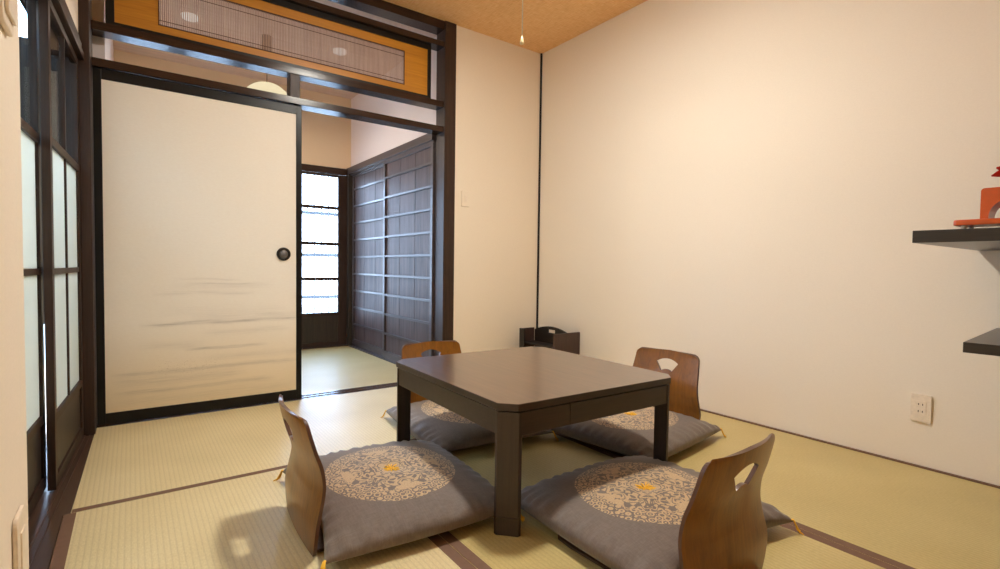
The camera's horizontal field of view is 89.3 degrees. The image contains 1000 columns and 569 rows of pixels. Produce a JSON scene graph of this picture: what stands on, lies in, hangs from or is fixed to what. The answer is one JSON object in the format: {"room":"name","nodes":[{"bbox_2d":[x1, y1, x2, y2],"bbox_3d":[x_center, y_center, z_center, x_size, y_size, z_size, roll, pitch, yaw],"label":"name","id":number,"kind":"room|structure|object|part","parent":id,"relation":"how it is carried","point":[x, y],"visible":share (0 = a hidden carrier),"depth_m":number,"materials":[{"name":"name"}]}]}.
{"room":"traditional dwelling","nodes":[
{"label":"traditional dwelling","id":0,"kind":"room"},
{"bbox_2d":[0,0,28,568],"bbox_3d":[0.090,-0.412,-0.605,0.242,2.608,3.545,-1,2,-36],"label":"wall","id":1,"kind":"structure","parent":0,"point":[13,431],"depth_m":0.82,"materials":[{"name":"beige paint"}]},
{"bbox_2d":[0,0,16,36],"bbox_3d":[-0.758,-0.479,0.778,0.013,0.170,0.088,-1,2,-36],"label":"controller","id":2,"kind":"object","parent":1,"relation":"attached to","point":[8,8],"visible":1,"depth_m":0.77,"materials":[{"name":"beige plastic"}]},
{"bbox_3d":[-0.755,-0.479,0.781,0.005,0.136,0.068,-1,2,-36],"label":"lid","id":3,"kind":"part","parent":2,"relation":"part of","materials":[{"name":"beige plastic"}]},
{"bbox_2d":[12,504,26,568],"bbox_3d":[-0.793,0.434,0.838,0.009,0.120,0.080,-1,2,-36],"label":"wall outlet","id":4,"kind":"object","parent":1,"relation":"attached to","point":[19,541],"visible":1,"depth_m":0.82,"materials":[{"name":"beige plastic"}]},
{"bbox_2d":[21,524,25,568],"bbox_3d":[-0.791,0.434,0.840,0.002,0.060,0.036,-1,2,-36],"label":"socket","id":5,"kind":"object","parent":4,"relation":"attached to","point":[23,526],"depth_m":0.83,"materials":[{"name":"beige plastic"}]},
{"bbox_2d":[28,435,93,568],"bbox_3d":[-1.493,0.768,1.635,0.221,0.033,1.839,-1,2,-33],"label":"sill","id":6,"kind":"structure","parent":1,"relation":"attached to","point":[44,523],"depth_m":1.69,"materials":[{"name":"brown wood"}]},
{"bbox_2d":[45,375,46,444],"bbox_3d":[-0.745,0.843,1.241,5.439,0.068,7.660,-1,2,-36],"label":"floor","id":7,"kind":"structure","parent":0,"point":[45,375],"depth_m":3.02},
{"bbox_2d":[56,0,96,435],"bbox_3d":[-2.047,-0.552,2.450,0.120,2.598,0.227,-1,2,-36],"label":"post","id":8,"kind":"object","parent":7,"relation":"on","point":[85,85],"visible":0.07,"depth_m":2.39,"materials":[{"name":"brown wood"}]},
{"bbox_2d":[71,387,416,512],"bbox_3d":[-0.950,0.741,2.650,1.906,0.032,1.047,-1,2,-36],"label":"mat","id":9,"kind":"object","parent":7,"relation":"on","point":[138,460],"visible":0.53,"depth_m":2.34,"materials":[{"name":"beige wicker"}]},
{"bbox_2d":[401,340,460,402],"bbox_3d":[-0.255,0.532,2.669,0.412,0.400,0.544,-1,2,-34],"label":"chair","id":10,"kind":"object","parent":9,"relation":"on","point":[412,350],"visible":0.2,"depth_m":2.85,"materials":[{"name":"brown wood"}]},
{"bbox_2d":[380,400,558,451],"bbox_3d":[-0.181,0.677,2.591,0.661,0.118,0.772,0,2,-30],"label":"floor cushion","id":11,"kind":"object","parent":9,"relation":"on","point":[430,421],"visible":0.39,"depth_m":2.32,"materials":[{"name":"grey fabric"}]},
{"bbox_2d":[49,468,475,568],"bbox_3d":[-0.486,0.799,1.167,0.948,0.032,1.899,-1,2,-36],"label":"mat","id":12,"kind":"object","parent":7,"relation":"on","point":[244,522],"visible":0.6,"depth_m":1.52,"materials":[{"name":"beige wicker"}]},
{"bbox_2d":[278,394,325,556],"bbox_3d":[-0.439,0.564,1.694,0.544,0.400,0.412,-1,2,-34],"label":"chair","id":13,"kind":"object","parent":12,"relation":"on","point":[305,480],"visible":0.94,"depth_m":1.47,"materials":[{"name":"brown wood"}]},
{"bbox_2d":[273,440,524,568],"bbox_3d":[-0.389,0.702,1.796,0.669,0.118,0.759,0,2,-32],"label":"floor cushion","id":14,"kind":"object","parent":13,"relation":"on","point":[378,497],"visible":0.81,"depth_m":1.60,"materials":[{"name":"grey fabric"}]},
{"bbox_2d":[302,346,397,394],"bbox_3d":[-1.792,0.685,3.925,1.864,0.032,1.769,-1,2,-36],"label":"mat","id":15,"kind":"object","parent":7,"relation":"on","point":[342,367],"visible":0.24,"depth_m":4.00,"materials":[{"name":"beige wicker"}]},
{"bbox_2d":[346,344,395,363],"bbox_3d":[-1.028,0.670,4.517,0.063,0.038,1.815,-1,2,-36],"label":"track","id":16,"kind":"object","parent":7,"relation":"on","point":[352,346],"visible":0.24,"depth_m":4.76,"materials":[{"name":"brown wood"}]},
{"bbox_2d":[347,174,352,344],"bbox_3d":[-1.540,-0.252,5.205,0.064,1.741,0.080,-1,2,-36],"label":"post","id":17,"kind":"object","parent":16,"relation":"on","point":[349,178],"visible":0.68,"depth_m":5.17,"materials":[{"name":"black wood"}]},
{"bbox_2d":[352,164,382,355],"bbox_3d":[-1.244,-0.235,4.826,0.024,1.741,0.870,-1,2,-36],"label":"door","id":18,"kind":"structure","parent":16,"relation":"on","point":[367,188],"depth_m":4.86,"materials":[{"name":"brown wood"}]},
{"bbox_2d":[382,141,435,362],"bbox_3d":[-0.760,-0.203,4.117,0.024,1.741,0.908,-1,2,-36],"label":"door","id":19,"kind":"structure","parent":16,"relation":"on","point":[409,177],"depth_m":4.08,"materials":[{"name":"brown wood"}]},
{"bbox_2d":[434,21,456,355],"bbox_3d":[-0.403,-0.574,3.707,0.092,2.598,0.127,-1,2,-36],"label":"post","id":20,"kind":"object","parent":7,"relation":"on","point":[446,56],"visible":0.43,"depth_m":3.66,"materials":[{"name":"brown wood"}]},
{"bbox_2d":[417,432,900,568],"bbox_3d":[0.292,0.790,1.733,0.975,0.032,1.899,-1,2,-36],"label":"mat","id":21,"kind":"object","parent":7,"relation":"on","point":[538,546],"visible":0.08,"depth_m":1.54,"materials":[{"name":"beige wicker"}]},
{"bbox_2d":[396,346,670,536],"bbox_3d":[0.107,0.551,2.111,0.822,0.413,0.877,-1,2,-34],"label":"table","id":22,"kind":"object","parent":21,"relation":"on","point":[511,393],"visible":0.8,"depth_m":1.83,"materials":[{"name":"brown wood"}]},
{"bbox_3d":[-0.434,0.525,2.232,0.060,0.328,0.060,-1,2,-34],"label":"leg","id":23,"kind":"part","parent":22,"relation":"part of","materials":[{"name":"brown wood"}]},
{"bbox_3d":[0.025,0.554,1.562,0.060,0.328,0.060,-1,2,-34],"label":"leg","id":24,"kind":"part","parent":22,"relation":"part of","materials":[{"name":"brown wood"}]},
{"bbox_3d":[0.649,0.548,1.988,0.060,0.328,0.060,-1,2,-34],"label":"leg","id":25,"kind":"part","parent":22,"relation":"part of","materials":[{"name":"brown wood"}]},
{"bbox_2d":[521,455,803,568],"bbox_3d":[0.478,0.718,1.665,0.724,0.118,0.683,-1,2,-35],"label":"floor cushion","id":26,"kind":"object","parent":21,"relation":"on","point":[626,512],"visible":0.81,"depth_m":1.55,"materials":[{"name":"grey fabric"}]},
{"bbox_2d":[558,433,774,568],"bbox_3d":[0.444,0.584,1.446,0.412,0.400,0.544,-1,3,-39],"label":"chair","id":27,"kind":"object","parent":21,"relation":"on","point":[723,524],"visible":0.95,"depth_m":1.22,"materials":[{"name":"brown wood"}]},
{"bbox_3d":[0.590,0.593,1.265,0.412,0.400,0.079,-1,3,-39],"label":"backrest","id":28,"kind":"part","parent":27,"relation":"part of","materials":[{"name":"brown wood"}]},
{"bbox_2d":[582,411,999,568],"bbox_3d":[0.773,0.762,2.724,0.967,0.032,2.936,-1,2,-36],"label":"mat","id":29,"kind":"object","parent":7,"relation":"on","point":[900,515],"visible":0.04,"depth_m":1.85,"materials":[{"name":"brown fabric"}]},
{"bbox_2d":[519,326,579,354],"bbox_3d":[0.370,0.512,3.883,0.260,0.375,0.416,-1,2,-36],"label":"stand","id":30,"kind":"object","parent":29,"relation":"on","point":[561,340],"visible":0.4,"depth_m":3.85,"materials":[{"name":"brown wood"}]},
{"bbox_3d":[0.216,0.518,4.021,0.130,0.350,0.014,-1,2,-36],"label":"panel","id":31,"kind":"part","parent":30,"relation":"part of","materials":[{"name":"brown wood"}]},
{"bbox_2d":[525,340,552,348],"bbox_3d":[0.339,0.460,3.861,0.121,0.010,0.383,-1,2,-36],"label":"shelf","id":32,"kind":"object","parent":30,"relation":"attached to","point":[542,343],"depth_m":3.90,"materials":[{"name":"brown wood"}]},
{"bbox_3d":[0.487,0.532,3.722,0.260,0.350,0.015,-1,2,-36],"label":"panel","id":33,"kind":"part","parent":30,"relation":"part of","materials":[{"name":"brown wood"}]},
{"bbox_2d":[551,407,725,456],"bbox_3d":[0.652,0.691,2.504,0.718,0.118,0.661,-1,3,-43],"label":"floor cushion","id":34,"kind":"object","parent":29,"relation":"on","point":[631,433],"visible":0.62,"depth_m":2.31,"materials":[{"name":"grey fabric"}]},
{"bbox_2d":[633,347,700,419],"bbox_3d":[0.699,0.550,2.525,0.544,0.400,0.412,-1,3,-41],"label":"chair","id":35,"kind":"object","parent":29,"relation":"on","point":[683,397],"visible":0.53,"depth_m":2.61,"materials":[{"name":"brown wood"}]},
{"bbox_2d":[65,0,77,30],"bbox_3d":[-1.500,-1.466,1.532,0.122,0.692,1.838,-1,2,-33],"label":"wall","id":36,"kind":"structure","parent":0,"point":[72,5],"depth_m":2.25,"materials":[{"name":"beige paint"}]},
{"bbox_2d":[21,0,46,519],"bbox_3d":[-1.435,-0.125,1.475,0.025,1.760,0.812,-1,2,-33],"label":"door","id":37,"kind":"structure","parent":36,"relation":"in","point":[30,133],"depth_m":1.75,"materials":[{"name":"brown wood"}]},
{"bbox_3d":[-1.536,-0.271,1.628,0.004,0.443,0.363,-1,2,-33],"label":"frosted pane","id":38,"kind":"part","parent":37,"relation":"part of","materials":[{"name":"white glass"}]},
{"bbox_3d":[-1.542,0.225,1.645,0.004,0.505,0.363,-1,2,-33],"label":"frosted pane","id":39,"kind":"part","parent":37,"relation":"part of","materials":[{"name":"white glass"}]},
{"bbox_3d":[-1.445,0.611,1.500,0.008,0.195,0.740,-1,2,-33],"label":"wood panel","id":40,"kind":"part","parent":37,"relation":"part of","materials":[{"name":"brown wood"}]},
{"bbox_2d":[19,0,83,59],"bbox_3d":[-1.488,-1.065,1.558,0.120,0.110,1.838,-1,2,-33],"label":"lintel","id":41,"kind":"object","parent":36,"relation":"attached to","point":[60,6],"visible":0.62,"depth_m":2.08,"materials":[{"name":"brown wood"}]},
{"bbox_2d":[39,0,83,490],"bbox_3d":[-1.789,-0.151,2.081,0.025,1.760,0.695,-1,2,-33],"label":"door","id":42,"kind":"structure","parent":36,"relation":"in","point":[60,171],"depth_m":1.99,"materials":[{"name":"brown wood"}]},
{"bbox_3d":[-1.700,-0.284,1.942,0.004,0.443,0.304,-1,2,-33],"label":"frosted pane","id":43,"kind":"part","parent":42,"relation":"part of","materials":[{"name":"white glass"}]},
{"bbox_3d":[-1.707,0.211,1.960,0.004,0.505,0.304,-1,2,-33],"label":"frosted pane","id":44,"kind":"part","parent":42,"relation":"part of","materials":[{"name":"white glass"}]},
{"bbox_3d":[-1.799,0.585,2.106,0.008,0.195,0.623,-1,2,-33],"label":"wood panel","id":45,"kind":"part","parent":42,"relation":"part of","materials":[{"name":"brown wood"}]},
{"bbox_3d":[-1.874,-0.296,2.209,0.004,0.443,0.304,-1,2,-33],"label":"frosted pane","id":46,"kind":"part","parent":42,"relation":"part of","materials":[{"name":"white glass"}]},
{"bbox_3d":[-1.881,0.200,2.226,0.004,0.505,0.304,-1,2,-33],"label":"frosted pane","id":47,"kind":"part","parent":42,"relation":"part of","materials":[{"name":"white glass"}]},
{"bbox_2d":[92,0,113,60],"bbox_3d":[-2.632,-0.568,3.355,0.100,2.550,1.922,-1,2,-36],"label":"wall","id":48,"kind":"structure","parent":0,"point":[102,48],"depth_m":2.57,"materials":[{"name":"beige paint"}]},
{"bbox_2d":[92,67,301,425],"bbox_3d":[-1.618,-0.185,2.813,0.989,1.782,0.026,-1,2,-36],"label":"door","id":49,"kind":"structure","parent":48,"relation":"in","point":[198,190],"depth_m":2.76,"materials":[{"name":"beige paper"}]},
{"bbox_2d":[279,250,287,257],"bbox_3d":[-1.297,-0.182,3.035,0.051,0.051,0.004,-1,2,-36],"label":"door handle","id":50,"kind":"object","parent":49,"relation":"on","point":[282,253],"depth_m":3.03,"materials":[{"name":"grey metal"}]},
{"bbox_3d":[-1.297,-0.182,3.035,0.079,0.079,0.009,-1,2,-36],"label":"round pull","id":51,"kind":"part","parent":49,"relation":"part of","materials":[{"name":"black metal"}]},
{"bbox_2d":[97,382,396,427],"bbox_3d":[-1.253,0.719,3.150,1.962,0.032,0.116,-1,2,-36],"label":"sill","id":52,"kind":"structure","parent":48,"relation":"attached to","point":[388,385],"depth_m":3.17,"materials":[{"name":"brown wood"}]},
{"bbox_2d":[91,57,443,134],"bbox_3d":[-1.229,-1.103,3.087,1.962,0.039,0.110,-1,2,-36],"label":"lintel","id":53,"kind":"object","parent":48,"relation":"attached to","point":[307,105],"visible":0.84,"depth_m":2.98,"materials":[{"name":"brown wood"}]},
{"bbox_2d":[287,73,299,97],"bbox_3d":[-1.248,-1.189,3.057,0.056,0.136,0.080,-1,2,-36],"label":"strut","id":54,"kind":"object","parent":53,"relation":"on","point":[293,80],"visible":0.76,"depth_m":3.03,"materials":[{"name":"brown wood"}]},
{"bbox_2d":[91,20,443,109],"bbox_3d":[-1.224,-1.278,3.077,1.962,0.041,0.100,-1,2,-36],"label":"beam","id":55,"kind":"structure","parent":54,"relation":"on","point":[100,29],"depth_m":2.89,"materials":[{"name":"brown wood"}]},
{"bbox_2d":[105,0,430,97],"bbox_3d":[-1.231,-1.490,3.056,1.819,0.383,0.030,-1,2,-36],"label":"transom panel","id":56,"kind":"object","parent":55,"relation":"on","point":[140,15],"visible":0.98,"depth_m":3.05,"materials":[{"name":"brown wood"}]},
{"bbox_2d":[302,345,347,349],"bbox_3d":[-2.355,0.646,4.683,1.884,0.038,0.110,-1,2,-36],"label":"sill","id":57,"kind":"structure","parent":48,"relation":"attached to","point":[333,345],"depth_m":5.07,"materials":[{"name":"brown wood"}]},
{"bbox_2d":[284,0,443,50],"bbox_3d":[-1.218,-1.700,3.062,1.962,0.036,0.100,-1,2,-36],"label":"beam","id":58,"kind":"structure","parent":48,"relation":"attached to","point":[436,45],"depth_m":3.28,"materials":[{"name":"brown wood"}]},
{"bbox_2d":[114,50,350,168],"bbox_3d":[-2.334,-1.525,4.656,1.930,0.720,0.100,-1,2,-36],"label":"wall","id":59,"kind":"structure","parent":0,"point":[326,139],"depth_m":4.96,"materials":[{"name":"paint"}]},
{"bbox_2d":[302,171,346,347],"bbox_3d":[-1.804,-0.251,5.091,0.495,1.741,0.123,-1,2,-36],"label":"door","id":60,"kind":"structure","parent":59,"relation":"in","point":[328,328],"depth_m":5.13,"materials":[{"name":"brown wood"}]},
{"bbox_3d":[-1.803,0.447,5.071,0.350,0.265,0.010,-1,2,-36],"label":"panel","id":61,"kind":"part","parent":60,"relation":"part of","materials":[{"name":"brown wood"}]},
{"bbox_2d":[302,164,347,175],"bbox_3d":[-2.335,-1.131,4.630,1.889,0.065,0.090,-1,2,-36],"label":"lintel","id":62,"kind":"object","parent":59,"relation":"attached to","point":[305,167],"visible":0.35,"depth_m":5.01,"materials":[{"name":"brown wood"}]},
{"bbox_2d":[113,0,436,98],"bbox_3d":[-1.784,-1.940,3.876,2.150,0.180,1.978,-1,2,-36],"label":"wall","id":63,"kind":"structure","parent":0,"point":[117,45],"depth_m":3.94,"materials":[{"name":"brown wood"}]},
{"bbox_2d":[182,12,197,21],"bbox_3d":[-2.125,-1.826,3.471,0.110,0.030,0.110,-1,2,-36],"label":"ceiling fitting","id":64,"kind":"object","parent":63,"relation":"attached to","point":[182,12],"visible":0.34,"depth_m":3.45,"materials":[{"name":"white"}]},
{"bbox_2d":[247,34,286,94],"bbox_3d":[-1.738,-1.579,3.776,0.340,0.535,0.340,-1,2,-36],"label":"pendant lamp","id":65,"kind":"object","parent":63,"relation":"hanging from","point":[264,86],"visible":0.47,"depth_m":3.67,"materials":[{"name":"white paper"}]},
{"bbox_3d":[-1.740,-1.430,3.781,0.340,0.142,0.340,-1,2,-36],"label":"lamp shade","id":66,"kind":"part","parent":65,"relation":"part of","materials":[{"name":"white"}]},
{"bbox_2d":[351,36,436,298],"bbox_3d":[-0.992,-0.587,4.551,0.100,2.550,1.917,-1,2,-36],"label":"wall","id":67,"kind":"structure","parent":0,"point":[368,140],"depth_m":4.51,"materials":[{"name":"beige paint"}]},
{"bbox_2d":[347,134,435,175],"bbox_3d":[-1.005,-1.113,4.454,0.065,0.077,1.815,-1,2,-36],"label":"track","id":68,"kind":"object","parent":67,"relation":"attached to","point":[375,161],"visible":0.64,"depth_m":4.33,"materials":[{"name":"brown wood"}]},
{"bbox_2d":[453,25,539,352],"bbox_3d":[-0.042,-0.574,3.981,0.813,2.608,0.120,-1,2,-36],"label":"wall","id":69,"kind":"structure","parent":0,"point":[498,81],"depth_m":3.90,"materials":[{"name":"beige paint"}]},
{"bbox_2d":[461,190,469,206],"bbox_3d":[-0.253,-0.634,3.744,0.072,0.116,0.009,-1,2,-36],"label":"light switch","id":70,"kind":"object","parent":69,"relation":"attached to","point":[465,197],"visible":1,"depth_m":3.74,"materials":[{"name":"beige plastic"}]},
{"bbox_2d":[384,0,646,53],"bbox_3d":[0.755,-1.813,0.989,3.259,0.100,5.682,-1,2,-36],"label":"ceiling","id":71,"kind":"structure","parent":0,"point":[547,24],"depth_m":3.50,"materials":[{"name":"wood"}]},
{"bbox_2d":[328,0,444,34],"bbox_3d":[-1.219,-1.833,3.062,1.962,0.059,0.110,-1,2,-36],"label":"beam","id":72,"kind":"structure","parent":71,"relation":"attached to","point":[381,8],"depth_m":3.41,"materials":[{"name":"brown wood"}]},
{"bbox_2d":[520,0,523,44],"bbox_3d":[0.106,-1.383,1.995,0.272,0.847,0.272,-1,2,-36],"label":"pull cord","id":73,"kind":"object","parent":71,"relation":"hanging from","point":[522,39],"visible":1,"depth_m":2.02,"materials":[{"name":"beige plastic"}]},
{"bbox_3d":[0.093,-1.325,2.013,0.004,0.665,0.004,0,2,-14],"label":"pull cord","id":74,"kind":"part","parent":73,"relation":"part of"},
{"bbox_2d":[538,0,999,485],"bbox_3d":[2.006,-0.475,1.960,0.120,2.608,5.682,-1,2,-36],"label":"wall","id":75,"kind":"structure","parent":0,"point":[743,187],"depth_m":2.58,"materials":[{"name":"beige paint"}]},
{"bbox_2d":[536,53,541,327],"bbox_3d":[0.320,-0.595,4.162,0.012,2.568,0.010,-1,2,-36],"label":"trim","id":76,"kind":"structure","parent":75,"relation":"attached to","point":[541,53],"depth_m":4.15,"materials":[{"name":"black paint"}]},
{"bbox_2d":[700,409,999,488],"bbox_3d":[1.921,0.800,1.982,0.014,0.036,5.486,-1,2,-36],"label":"baseboard","id":77,"kind":"structure","parent":75,"relation":"attached to","point":[761,425],"depth_m":2.31,"materials":[{"name":"brown dark wood"}]},
{"bbox_2d":[910,393,932,422],"bbox_3d":[1.792,0.526,2.156,0.012,0.118,0.072,-1,2,-36],"label":"wall outlet","id":78,"kind":"object","parent":75,"relation":"attached to","point":[920,404],"visible":1,"depth_m":2.15,"materials":[{"name":"beige plastic"}]},
{"bbox_2d":[915,400,925,415],"bbox_3d":[1.789,0.526,2.153,0.003,0.060,0.036,-1,2,-36],"label":"socket","id":79,"kind":"object","parent":78,"relation":"attached to","point":[920,405],"depth_m":2.15,"materials":[{"name":"beige plastic"}]},
{"bbox_2d":[912,227,999,250],"bbox_3d":[1.802,-0.135,1.468,0.793,0.037,0.763,-1,2,-36],"label":"wall shelf","id":80,"kind":"object","parent":75,"relation":"attached to","point":[979,239],"visible":1,"depth_m":1.49,"materials":[{"name":"black wood"}]},
{"bbox_2d":[953,187,999,228],"bbox_3d":[1.431,-0.213,1.403,0.110,0.112,0.244,-1,2,-36],"label":"stand","id":81,"kind":"object","parent":80,"relation":"on","point":[990,197],"visible":0.96,"depth_m":1.42,"materials":[{"name":"orange plastic"}]},
{"bbox_3d":[1.431,-0.175,1.405,0.110,0.016,0.244,-1,2,-36],"label":"plate","id":82,"kind":"part","parent":81,"relation":"part of","materials":[{"name":"orange paint"}]},
{"bbox_2d":[991,166,999,176],"bbox_3d":[1.424,-0.300,1.394,0.096,0.061,0.095,2,2,31],"label":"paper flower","id":83,"kind":"object","parent":81,"relation":"on","point":[996,174],"visible":1,"depth_m":1.43,"materials":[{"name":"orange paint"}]},
{"bbox_2d":[963,328,999,355],"bbox_3d":[1.870,0.201,1.493,0.658,0.032,0.699,-1,2,-36],"label":"wall shelf","id":84,"kind":"object","parent":75,"relation":"attached to","point":[988,343],"visible":1,"depth_m":1.54,"materials":[{"name":"black wood"}]},
{"label":"outside","id":85,"kind":"structure","parent":0,"visible":0},
{"bbox_2d":[44,305,336,365],"bbox_3d":[-1.361,0.988,4.438,21.000,0.060,19.300,-1,2,-36],"label":"ground","id":86,"kind":"structure","parent":85,"point":[304,308],"depth_m":12.56,"materials":[{"name":"white"}]},
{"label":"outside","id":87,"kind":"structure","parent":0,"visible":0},
{"bbox_2d":[19,36,56,323],"bbox_3d":[-3.117,-0.411,1.835,2.325,2.330,0.060,-1,2,-36],"label":"wall","id":88,"kind":"structure","parent":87,"point":[23,45],"depth_m":2.41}
]}

